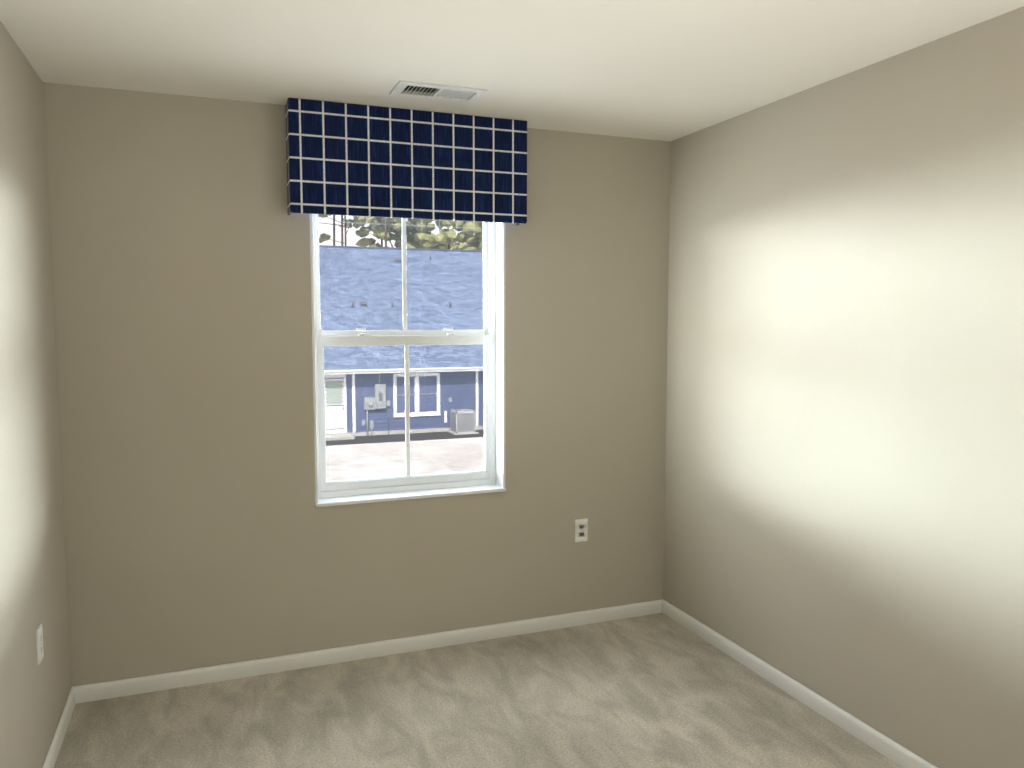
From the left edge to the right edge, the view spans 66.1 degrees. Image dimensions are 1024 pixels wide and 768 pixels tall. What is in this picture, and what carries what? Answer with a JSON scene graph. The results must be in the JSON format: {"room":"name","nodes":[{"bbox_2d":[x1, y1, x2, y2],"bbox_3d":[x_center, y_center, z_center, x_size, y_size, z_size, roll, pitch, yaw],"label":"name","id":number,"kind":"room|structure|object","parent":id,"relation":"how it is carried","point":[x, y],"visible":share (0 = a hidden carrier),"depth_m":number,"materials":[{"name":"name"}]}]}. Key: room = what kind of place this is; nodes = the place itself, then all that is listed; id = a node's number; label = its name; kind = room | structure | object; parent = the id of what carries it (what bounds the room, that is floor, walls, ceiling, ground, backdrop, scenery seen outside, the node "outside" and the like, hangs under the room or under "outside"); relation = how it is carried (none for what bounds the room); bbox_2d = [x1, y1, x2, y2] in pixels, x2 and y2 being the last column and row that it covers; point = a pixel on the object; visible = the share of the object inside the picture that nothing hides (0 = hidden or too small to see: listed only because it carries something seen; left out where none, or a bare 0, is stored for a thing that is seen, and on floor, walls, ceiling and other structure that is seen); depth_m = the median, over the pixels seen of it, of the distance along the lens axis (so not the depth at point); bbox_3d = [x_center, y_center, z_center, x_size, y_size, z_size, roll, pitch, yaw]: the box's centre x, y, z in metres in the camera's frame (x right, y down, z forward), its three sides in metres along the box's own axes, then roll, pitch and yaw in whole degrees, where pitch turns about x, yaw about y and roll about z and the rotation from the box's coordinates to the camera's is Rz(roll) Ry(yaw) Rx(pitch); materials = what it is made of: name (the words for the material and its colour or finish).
{"room":"empty bedroom","nodes":[
{"label":"empty bedroom","id":0,"kind":"room"},
{"bbox_2d":[0,21,71,767],"bbox_3d":[-1.027,0.253,0.886,0.190,2.680,5.030,-2,5,-21],"label":"wall","id":1,"kind":"structure","parent":0,"point":[33,597],"depth_m":2.56,"materials":[{"name":"paint"}]},
{"bbox_2d":[36,624,43,664],"bbox_3d":[-1.570,0.865,2.619,0.008,0.114,0.070,-2,5,-21],"label":"electrical outlet","id":2,"kind":"object","parent":1,"relation":"attached to","point":[39,638],"visible":1,"depth_m":2.60,"materials":[{"name":"white plastic"}]},
{"bbox_2d":[42,687,75,767],"bbox_3d":[-0.932,1.432,1.020,0.014,0.068,4.650,-2,5,-21],"label":"baseboard","id":3,"kind":"structure","parent":1,"relation":"attached to","point":[57,739],"depth_m":2.87,"materials":[{"name":"paint"}]},
{"bbox_2d":[43,82,670,685],"bbox_3d":[-0.522,0.025,3.667,2.764,2.680,0.190,-2,5,-21],"label":"wall","id":4,"kind":"structure","parent":0,"point":[201,530],"depth_m":3.37,"materials":[{"name":"paint"}]},
{"bbox_2d":[72,599,662,703],"bbox_3d":[-0.486,1.214,3.669,2.764,0.068,0.014,-2,5,-21],"label":"baseboard","id":5,"kind":"structure","parent":4,"relation":"attached to","point":[164,681],"depth_m":3.57,"materials":[{"name":"paint"}]},
{"bbox_2d":[285,98,526,225],"bbox_3d":[-0.440,-0.950,3.445,1.045,0.459,0.130,-2,5,-21],"label":"window valance","id":6,"kind":"object","parent":4,"relation":"attached to","point":[348,159],"depth_m":3.37,"materials":[{"name":"blue fabric"}]},
{"bbox_2d":[309,214,505,506],"bbox_3d":[-0.480,-0.228,3.653,0.897,1.505,0.192,-2,5,-21],"label":"window unit","id":7,"kind":"structure","parent":4,"relation":"in","point":[408,346],"depth_m":3.70,"materials":[{"name":"clear glass"}]},
{"bbox_2d":[575,519,587,541],"bbox_3d":[0.349,0.736,3.957,0.070,0.114,0.008,-2,5,-21],"label":"electrical outlet","id":8,"kind":"object","parent":4,"relation":"attached to","point":[581,530],"visible":1,"depth_m":3.95,"materials":[{"name":"white plastic"}]},
{"bbox_2d":[54,613,901,767],"bbox_3d":[0.350,1.485,1.522,3.144,0.120,5.030,-2,5,-21],"label":"floor","id":9,"kind":"structure","parent":0,"point":[659,690],"depth_m":3.08,"materials":[{"name":"beige carpet"}]},
{"bbox_2d":[0,0,1023,141],"bbox_3d":[0.350,-1.066,1.312,3.144,0.120,5.030,-2,5,-21],"label":"ceiling","id":10,"kind":"structure","parent":0,"point":[666,70],"depth_m":2.62,"materials":[{"name":"paint"}]},
{"bbox_2d":[390,80,487,103],"bbox_3d":[-0.291,-1.297,3.091,0.348,0.315,0.184,-2,5,-21],"label":"ceiling vent","id":11,"kind":"object","parent":10,"relation":"in","point":[457,94],"visible":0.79,"depth_m":3.11,"materials":[{"name":"white metal"}]},
{"bbox_2d":[663,6,1023,767],"bbox_3d":[1.728,0.166,1.948,0.190,2.680,5.030,-2,5,-21],"label":"wall","id":12,"kind":"structure","parent":0,"point":[845,448],"depth_m":2.83,"materials":[{"name":"paint"}]},
{"bbox_2d":[662,599,937,767],"bbox_3d":[1.633,1.351,2.009,0.014,0.068,4.650,-2,5,-21],"label":"baseboard","id":13,"kind":"structure","parent":12,"relation":"attached to","point":[882,744],"depth_m":3.16,"materials":[{"name":"paint"}]}
]}

